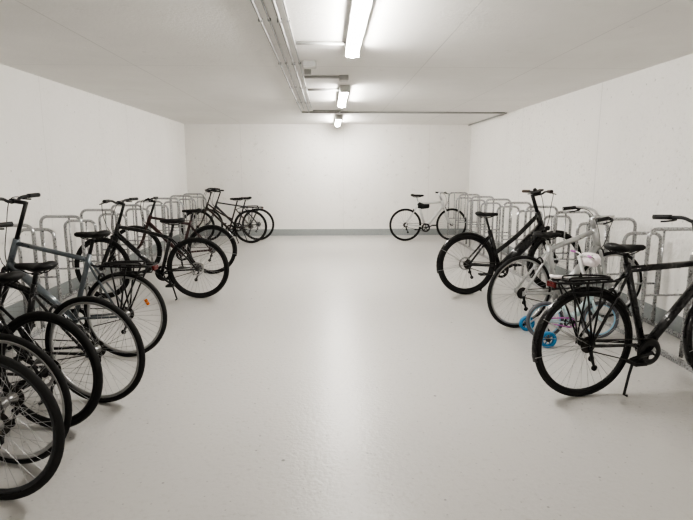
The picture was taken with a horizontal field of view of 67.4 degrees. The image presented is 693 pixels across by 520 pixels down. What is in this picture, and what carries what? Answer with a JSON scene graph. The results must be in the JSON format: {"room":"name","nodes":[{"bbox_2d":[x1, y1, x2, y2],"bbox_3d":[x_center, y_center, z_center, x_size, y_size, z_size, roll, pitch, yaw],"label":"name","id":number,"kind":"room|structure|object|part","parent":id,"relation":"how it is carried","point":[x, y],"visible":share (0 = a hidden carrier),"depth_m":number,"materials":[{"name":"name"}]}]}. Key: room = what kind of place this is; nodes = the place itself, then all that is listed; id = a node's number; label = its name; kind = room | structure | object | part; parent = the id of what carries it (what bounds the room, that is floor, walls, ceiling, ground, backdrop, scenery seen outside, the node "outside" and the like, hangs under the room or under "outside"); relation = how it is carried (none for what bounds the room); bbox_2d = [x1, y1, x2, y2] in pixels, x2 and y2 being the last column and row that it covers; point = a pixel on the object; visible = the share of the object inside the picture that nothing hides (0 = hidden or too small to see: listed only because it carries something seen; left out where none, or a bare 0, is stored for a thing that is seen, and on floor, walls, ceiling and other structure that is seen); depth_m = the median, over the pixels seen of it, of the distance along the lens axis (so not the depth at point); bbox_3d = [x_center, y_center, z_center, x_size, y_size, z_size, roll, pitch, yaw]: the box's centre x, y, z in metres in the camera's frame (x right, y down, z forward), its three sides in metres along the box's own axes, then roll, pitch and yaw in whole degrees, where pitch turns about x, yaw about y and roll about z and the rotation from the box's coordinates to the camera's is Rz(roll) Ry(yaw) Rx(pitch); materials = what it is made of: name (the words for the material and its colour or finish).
{"room":"bicycle storage room","nodes":[
{"label":"bicycle storage room","id":0,"kind":"room"},
{"bbox_2d":[0,64,188,307],"bbox_3d":[-3.442,-0.552,4.539,0.200,2.500,14.570,0,10,-2],"label":"wall","id":1,"kind":"structure","parent":0,"point":[77,149],"depth_m":6.49,"materials":[{"name":"white paint"}]},
{"bbox_2d":[5,231,189,320],"bbox_3d":[-3.336,0.605,4.741,0.012,0.150,14.540,0,10,-2],"label":"baseboard","id":2,"kind":"structure","parent":1,"relation":"attached to","point":[75,283],"depth_m":6.29,"materials":[{"name":"grey paint"}]},
{"bbox_2d":[184,124,470,229],"bbox_3d":[-0.393,-1.818,11.928,6.820,2.500,0.200,0,10,-2],"label":"wall","id":3,"kind":"structure","parent":0,"point":[306,176],"depth_m":11.79,"materials":[{"name":"white paint"}]},
{"bbox_2d":[190,228,465,235],"bbox_3d":[-0.390,-0.642,12.022,6.420,0.150,0.012,0,10,-2],"label":"baseboard","id":4,"kind":"structure","parent":3,"relation":"attached to","point":[276,232],"depth_m":12.02,"materials":[{"name":"grey paint"}]},
{"bbox_2d":[0,235,692,519],"bbox_3d":[-0.134,0.759,4.881,6.820,0.200,14.970,0,10,-2],"label":"floor","id":5,"kind":"structure","parent":0,"point":[330,377],"depth_m":3.24,"materials":[{"name":"grey concrete"}]},
{"bbox_2d":[0,355,64,499],"bbox_3d":[-2.123,0.557,2.303,1.686,1.066,0.615,4,11,23],"label":"bicycle","id":6,"kind":"object","parent":5,"relation":"on","point":[56,419],"visible":1,"depth_m":2.27,"materials":[{"name":"black rubber"}]},
{"bbox_2d":[0,333,71,463],"bbox_3d":[-2.204,0.457,2.644,1.738,1.149,0.606,2,10,9],"label":"bicycle","id":7,"kind":"object","parent":5,"relation":"on","point":[59,378],"visible":0.88,"depth_m":2.55,"materials":[{"name":"black rubber"}]},
{"bbox_3d":[-2.119,0.479,2.629,0.906,0.599,0.147,2,10,9],"label":"frame","id":8,"kind":"part","parent":7,"relation":"part of","materials":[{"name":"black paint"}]},
{"bbox_2d":[0,271,102,427],"bbox_3d":[-2.238,0.436,3.039,1.797,1.056,0.645,2,10,12],"label":"bicycle","id":9,"kind":"object","parent":5,"relation":"on","point":[5,278],"visible":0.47,"depth_m":2.91,"materials":[{"name":"black paint"}]},
{"bbox_3d":[-1.962,0.125,2.931,0.223,0.038,0.067,2,10,12],"label":"saddle rail","id":10,"kind":"part","parent":9,"relation":"part of","materials":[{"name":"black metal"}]},
{"bbox_3d":[-2.151,0.408,3.020,0.954,0.608,0.147,2,10,12],"label":"frame","id":11,"kind":"part","parent":9,"relation":"part of","materials":[{"name":"black paint"}]},
{"bbox_3d":[-1.926,0.673,3.069,0.564,0.198,0.007,2,10,12],"label":"chain","id":12,"kind":"part","parent":9,"relation":"part of","materials":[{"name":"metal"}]},
{"bbox_2d":[0,221,144,404],"bbox_3d":[-2.139,0.337,3.423,1.757,1.129,0.617,-1,10,-3],"label":"bicycle","id":13,"kind":"object","parent":5,"relation":"on","point":[36,268],"visible":0.7,"depth_m":3.27,"materials":[{"name":"black paint"}]},
{"bbox_3d":[-1.958,0.069,3.262,0.223,0.038,0.067,2,12,12],"label":"saddle rail","id":14,"kind":"part","parent":13,"relation":"part of","materials":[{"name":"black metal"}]},
{"bbox_3d":[-2.057,0.348,3.341,0.972,0.618,0.147,2,12,12],"label":"frame","id":15,"kind":"part","parent":13,"relation":"part of","materials":[{"name":"black paint"}]},
{"bbox_3d":[-1.869,0.611,3.408,0.664,0.204,0.007,2,12,12],"label":"chain","id":16,"kind":"part","parent":13,"relation":"part of","materials":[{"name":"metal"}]},
{"bbox_2d":[0,193,166,356],"bbox_3d":[-2.330,0.138,4.090,1.757,1.290,0.618,3,10,18],"label":"bicycle","id":17,"kind":"object","parent":5,"relation":"on","point":[10,261],"visible":0.78,"depth_m":4.12,"materials":[{"name":"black metal"}]},
{"bbox_3d":[-2.568,-0.320,4.102,0.139,0.330,0.044,0,10,-2],"label":"stem","id":18,"kind":"part","parent":17,"relation":"part of","materials":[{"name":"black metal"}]},
{"bbox_3d":[-2.235,0.173,4.142,0.986,0.693,0.147,1,8,5],"label":"frame","id":19,"kind":"part","parent":17,"relation":"part of","materials":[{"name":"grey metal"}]},
{"bbox_3d":[-1.995,-0.172,4.074,0.223,0.038,0.067,1,8,5],"label":"saddle rail","id":20,"kind":"part","parent":17,"relation":"part of","materials":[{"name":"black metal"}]},
{"bbox_3d":[-1.997,0.481,4.214,0.564,0.194,0.007,1,8,5],"label":"chain","id":21,"kind":"part","parent":17,"relation":"part of","materials":[{"name":"metal"}]},
{"bbox_2d":[0,193,208,353],"bbox_3d":[-3.130,-0.262,7.265,0.470,1.006,9.220,0,10,-2],"label":"bicycle rack","id":22,"kind":"object","parent":5,"relation":"on","point":[80,219],"visible":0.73,"depth_m":6.19,"materials":[{"name":"metal"}]},
{"bbox_3d":[-3.345,0.216,7.339,0.040,0.038,9.220,0,10,-2],"label":"rail","id":23,"kind":"part","parent":22,"relation":"part of","materials":[{"name":"metal"}]},
{"bbox_2d":[74,197,228,299],"bbox_3d":[-2.279,-0.132,6.043,1.749,1.173,0.605,-3,10,-15],"label":"bicycle","id":24,"kind":"object","parent":5,"relation":"on","point":[159,273],"visible":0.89,"depth_m":5.99,"materials":[{"name":"black paint"}]},
{"bbox_3d":[-2.555,-0.535,5.896,0.117,0.271,0.044,2,10,9],"label":"stem","id":25,"kind":"part","parent":24,"relation":"part of","materials":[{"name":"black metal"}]},
{"bbox_3d":[-2.188,-0.112,5.990,0.960,0.632,0.147,0,13,0],"label":"frame","id":26,"kind":"part","parent":24,"relation":"part of","materials":[{"name":"black paint"}]},
{"bbox_3d":[-1.965,0.145,6.100,0.564,0.210,0.007,0,13,0],"label":"chain","id":27,"kind":"part","parent":24,"relation":"part of","materials":[{"name":"metal"}]},
{"bbox_2d":[110,197,236,274],"bbox_3d":[-2.472,-0.335,7.383,1.706,1.110,0.618,2,10,12],"label":"bicycle","id":28,"kind":"object","parent":5,"relation":"on","point":[148,223],"visible":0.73,"depth_m":7.44,"materials":[{"name":"black paint"}]},
{"bbox_3d":[-2.744,-0.744,7.364,0.104,0.235,0.048,-1,7,-4],"label":"stem","id":29,"kind":"part","parent":28,"relation":"part of","materials":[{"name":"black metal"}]},
{"bbox_3d":[-2.389,-0.349,7.442,0.924,0.608,0.147,-1,7,-4],"label":"frame","id":30,"kind":"part","parent":28,"relation":"part of","materials":[{"name":"black paint"}]},
{"bbox_2d":[181,188,266,242],"bbox_3d":[-2.510,-0.904,10.649,1.757,1.129,0.624,0,10,-2],"label":"bicycle","id":31,"kind":"object","parent":5,"relation":"on","point":[250,225],"visible":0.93,"depth_m":10.64,"materials":[{"name":"brown paint"}]},
{"bbox_3d":[-2.421,-0.895,10.643,0.922,0.592,0.144,0,10,-2],"label":"frame","id":32,"kind":"part","parent":31,"relation":"part of","materials":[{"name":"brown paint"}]},
{"bbox_2d":[192,188,273,240],"bbox_3d":[-2.439,-0.982,11.126,1.716,1.122,0.630,-3,10,-16],"label":"bicycle","id":33,"kind":"object","parent":5,"relation":"on","point":[258,224],"visible":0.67,"depth_m":11.06,"materials":[{"name":"paint"}]},
{"bbox_3d":[-2.336,-0.967,11.066,0.922,0.592,0.144,-1,8,-5],"label":"frame","id":34,"kind":"part","parent":33,"relation":"part of","materials":[{"name":"paint"}]},
{"bbox_2d":[389,192,465,240],"bbox_3d":[1.754,-0.944,11.114,1.627,1.051,0.580,2,10,10],"label":"bicycle","id":35,"kind":"object","parent":5,"relation":"on","point":[421,205],"visible":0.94,"depth_m":11.02,"materials":[{"name":"white paint"}]},
{"bbox_3d":[1.494,-0.686,11.020,0.564,0.194,0.007,-1,10,-4],"label":"chain","id":36,"kind":"part","parent":35,"relation":"part of","materials":[{"name":"metal"}]},
{"bbox_3d":[1.664,-0.962,11.036,0.863,0.620,0.154,-1,10,-4],"label":"frame","id":37,"kind":"part","parent":35,"relation":"part of","materials":[{"name":"white paint"}]},
{"bbox_2d":[436,188,581,293],"bbox_3d":[2.033,-0.221,6.265,1.864,1.269,0.629,-5,11,-25],"label":"bicycle","id":38,"kind":"object","parent":5,"relation":"on","point":[529,240],"visible":0.82,"depth_m":6.29,"materials":[{"name":"black paint"}]},
{"bbox_3d":[1.691,0.116,6.251,0.564,0.218,0.007,-2,8,-11],"label":"chain","id":39,"kind":"part","parent":38,"relation":"part of","materials":[{"name":"metal"}]},
{"bbox_3d":[1.930,-0.211,6.306,1.026,0.750,0.154,-2,8,-11],"label":"frame","id":40,"kind":"part","parent":38,"relation":"part of","materials":[{"name":"black paint"}]},
{"bbox_3d":[2.292,-0.697,6.311,0.134,0.253,0.044,-2,8,-11],"label":"stem","id":41,"kind":"part","parent":38,"relation":"part of","materials":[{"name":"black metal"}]},
{"bbox_2d":[487,206,641,327],"bbox_3d":[2.144,0.071,4.963,1.658,1.127,0.606,-6,12,-33],"label":"bicycle","id":42,"kind":"object","parent":5,"relation":"on","point":[596,248],"visible":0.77,"depth_m":4.93,"materials":[{"name":"silver metal"}]},
{"bbox_3d":[1.872,0.356,4.928,0.564,0.198,0.007,-3,12,-18],"label":"chain","id":43,"kind":"part","parent":42,"relation":"part of","materials":[{"name":"metal"}]},
{"bbox_3d":[2.049,0.038,4.974,0.912,0.696,0.154,-3,12,-18],"label":"frame","id":44,"kind":"part","parent":42,"relation":"part of","materials":[{"name":"silver metal"}]},
{"bbox_3d":[2.385,-0.365,4.992,0.107,0.142,0.060,-3,12,-18],"label":"stem","id":45,"kind":"part","parent":42,"relation":"part of","materials":[{"name":"metal"}]},
{"bbox_2d":[445,192,692,372],"bbox_3d":[2.651,-0.325,7.632,0.470,1.006,8.680,0,10,-2],"label":"bicycle rack","id":46,"kind":"object","parent":5,"relation":"on","point":[554,218],"visible":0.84,"depth_m":5.79,"materials":[{"name":"metal"}]},
{"bbox_3d":[2.866,0.150,7.721,0.040,0.038,8.680,0,10,-2],"label":"rail","id":47,"kind":"part","parent":46,"relation":"part of","materials":[{"name":"metal"}]},
{"bbox_2d":[519,250,618,347],"bbox_3d":[2.002,0.318,4.572,0.834,0.774,0.522,0,10,-2],"label":"bicycle","id":48,"kind":"object","parent":5,"relation":"on","point":[588,259],"visible":0.69,"depth_m":4.57,"materials":[{"name":"white paint"}]},
{"bbox_3d":[1.878,0.548,4.560,0.286,0.095,0.013,0,10,-2],"label":"chain","id":49,"kind":"part","parent":48,"relation":"part of","materials":[{"name":"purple metal"}]},
{"bbox_3d":[1.963,0.423,4.589,0.432,0.302,0.089,0,10,-2],"label":"frame","id":50,"kind":"part","parent":48,"relation":"part of","materials":[{"name":"white paint"}]},
{"bbox_3d":[2.074,0.118,4.541,0.146,0.347,0.031,0,10,-2],"label":"stem","id":51,"kind":"part","parent":48,"relation":"part of","materials":[{"name":"white paint"}]},
{"bbox_2d":[531,215,692,396],"bbox_3d":[2.079,0.284,3.487,1.848,1.205,0.638,-2,9,-13],"label":"bicycle","id":52,"kind":"object","parent":5,"relation":"on","point":[646,343],"visible":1,"depth_m":3.40,"materials":[{"name":"black paint"}]},
{"bbox_2d":[547,281,556,287],"bbox_3d":[1.291,0.154,3.273,0.020,0.035,0.080,-2,9,-13],"label":"tail light","id":53,"kind":"object","parent":52,"relation":"on","point":[552,284],"depth_m":3.25,"materials":[{"name":"red plastic"}]},
{"bbox_3d":[1.813,0.606,3.412,0.594,0.214,0.007,-2,9,-13],"label":"chain","id":54,"kind":"part","parent":52,"relation":"part of","materials":[{"name":"metal"}]},
{"bbox_3d":[1.810,-0.050,3.363,0.223,0.038,0.067,-2,9,-13],"label":"saddle rail","id":55,"kind":"part","parent":52,"relation":"part of","materials":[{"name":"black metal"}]},
{"bbox_3d":[2.004,0.314,3.464,0.962,0.653,0.150,-2,9,-13],"label":"frame","id":56,"kind":"part","parent":52,"relation":"part of","materials":[{"name":"black paint"}]},
{"bbox_3d":[2.296,-0.293,3.707,0.062,0.059,0.128,-2,9,-13],"label":"brake lever","id":57,"kind":"part","parent":52,"relation":"part of","materials":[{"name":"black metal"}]},
{"bbox_2d":[0,0,692,124],"bbox_3d":[-0.134,-1.903,4.426,6.820,0.200,14.970,0,10,-2],"label":"ceiling","id":58,"kind":"structure","parent":0,"point":[182,61],"depth_m":4.50,"materials":[{"name":"white paint"}]},
{"bbox_2d":[250,0,301,111],"bbox_3d":[-0.574,-1.574,3.162,0.029,0.024,11.960,0,10,-2],"label":"conduit","id":59,"kind":"object","parent":58,"relation":"attached to","point":[260,19],"visible":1,"depth_m":4.17,"materials":[{"name":"grey metal"}]},
{"bbox_2d":[261,0,303,108],"bbox_3d":[-0.507,-1.545,2.976,0.022,0.020,11.580,0,10,-2],"label":"conduit","id":60,"kind":"object","parent":58,"relation":"attached to","point":[262,2],"visible":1,"depth_m":4.15,"materials":[{"name":"grey metal"}]},
{"bbox_2d":[271,0,308,111],"bbox_3d":[-0.444,-1.573,3.166,0.035,0.028,11.960,0,10,-2],"label":"conduit","id":61,"kind":"object","parent":58,"relation":"attached to","point":[279,20],"visible":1,"depth_m":4.13,"materials":[{"name":"grey metal"}]},
{"bbox_2d":[282,0,311,107],"bbox_3d":[-0.374,-1.528,2.882,0.022,0.020,11.380,0,10,-2],"label":"conduit","id":62,"kind":"object","parent":58,"relation":"attached to","point":[283,1],"visible":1,"depth_m":4.17,"materials":[{"name":"grey metal"}]},
{"bbox_2d":[304,69,310,75],"bbox_3d":[-0.396,-1.928,5.341,0.070,0.058,0.070,0,10,-2],"label":"junction box","id":63,"kind":"object","parent":58,"relation":"attached to","point":[307,72],"visible":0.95,"depth_m":5.31,"materials":[{"name":"grey plastic"}]},
{"bbox_2d":[302,60,316,68],"bbox_3d":[-0.353,-1.864,4.967,0.130,0.058,0.130,0,10,-2],"label":"junction box","id":64,"kind":"object","parent":58,"relation":"attached to","point":[307,64],"visible":1,"depth_m":4.91,"materials":[{"name":"grey plastic"}]},
{"bbox_3d":[-0.353,-1.840,4.972,0.117,0.008,0.117,0,10,-2],"label":"lid","id":65,"kind":"part","parent":64,"relation":"part of","materials":[{"name":"grey plastic"}]},
{"bbox_2d":[296,41,344,44],"bbox_3d":[-0.207,-1.743,4.181,0.395,0.023,0.024,0,10,-2],"label":"conduit","id":66,"kind":"object","parent":58,"relation":"attached to","point":[297,42],"visible":1,"depth_m":4.17,"materials":[{"name":"grey plastic"}]},
{"bbox_2d":[304,76,338,78],"bbox_3d":[-0.269,-2.001,5.688,0.380,0.028,0.030,0,10,-2],"label":"conduit","id":67,"kind":"object","parent":58,"relation":"attached to","point":[319,77],"visible":0.97,"depth_m":5.68,"materials":[{"name":"grey plastic"}]},
{"bbox_2d":[308,88,338,90],"bbox_3d":[-0.293,-2.153,6.575,0.395,0.028,0.030,0,10,-2],"label":"conduit","id":68,"kind":"object","parent":58,"relation":"attached to","point":[309,89],"visible":1,"depth_m":6.56,"materials":[{"name":"grey plastic"}]},
{"bbox_2d":[313,110,340,115],"bbox_3d":[-0.349,-2.607,9.225,0.471,0.021,0.801,0,10,-2],"label":"conduit","id":69,"kind":"object","parent":58,"relation":"attached to","point":[313,110],"visible":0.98,"depth_m":8.84,"materials":[{"name":"grey plastic"}]},
{"bbox_2d":[335,115,341,126],"bbox_3d":[-0.165,-2.773,10.382,0.125,0.096,1.504,0,10,-2],"label":"ceiling lamp","id":70,"kind":"object","parent":58,"relation":"attached to","point":[338,119],"visible":1,"depth_m":9.95,"materials":[{"name":"grey plastic"}]},
{"bbox_2d":[337,85,349,107],"bbox_3d":[-0.046,-2.199,7.033,0.125,0.096,1.504,0,10,-2],"label":"ceiling lamp","id":71,"kind":"object","parent":58,"relation":"attached to","point":[344,90],"visible":1,"depth_m":6.63,"materials":[{"name":"grey plastic"}]},
{"bbox_2d":[339,93,347,107],"bbox_3d":[-0.046,-2.176,7.037,0.094,0.050,1.476,0,10,-2],"label":"diffuser","id":72,"kind":"object","parent":71,"relation":"attached to","point":[342,96],"depth_m":7.00,"materials":[{"name":"white plastic"}]},
{"bbox_2d":[339,75,348,81],"bbox_3d":[-0.029,-1.990,5.699,0.100,0.058,0.100,0,10,-2],"label":"junction box","id":73,"kind":"object","parent":58,"relation":"attached to","point":[342,78],"visible":1,"depth_m":5.65,"materials":[{"name":"grey plastic"}]},
{"bbox_2d":[345,0,372,57],"bbox_3d":[0.075,-1.613,3.615,0.125,0.096,1.504,0,10,-2],"label":"ceiling lamp","id":74,"kind":"object","parent":58,"relation":"attached to","point":[360,10],"visible":1,"depth_m":3.47,"materials":[{"name":"grey plastic"}]},
{"bbox_2d":[302,111,504,113],"bbox_3d":[1.011,-2.595,9.155,3.595,0.028,0.030,0,10,-2],"label":"conduit","id":75,"kind":"object","parent":58,"relation":"attached to","point":[302,111],"visible":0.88,"depth_m":9.16,"materials":[{"name":"grey plastic"}]},
{"bbox_2d":[468,112,506,125],"bbox_3d":[2.793,-2.819,10.464,0.026,0.025,2.530,0,10,-2],"label":"conduit","id":76,"kind":"object","parent":58,"relation":"attached to","point":[506,112],"visible":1,"depth_m":10.38,"materials":[{"name":"grey plastic"}]},
{"bbox_2d":[468,53,692,316],"bbox_3d":[3.174,-0.592,4.768,0.200,2.500,14.570,0,10,-2],"label":"wall","id":77,"kind":"structure","parent":0,"point":[622,146],"depth_m":5.99,"materials":[{"name":"white paint"}]},
{"bbox_2d":[467,229,692,338],"bbox_3d":[3.068,0.567,4.963,0.012,0.150,14.540,0,10,-2],"label":"baseboard","id":78,"kind":"structure","parent":77,"relation":"attached to","point":[676,325],"depth_m":5.29,"materials":[{"name":"grey paint"}]}
]}

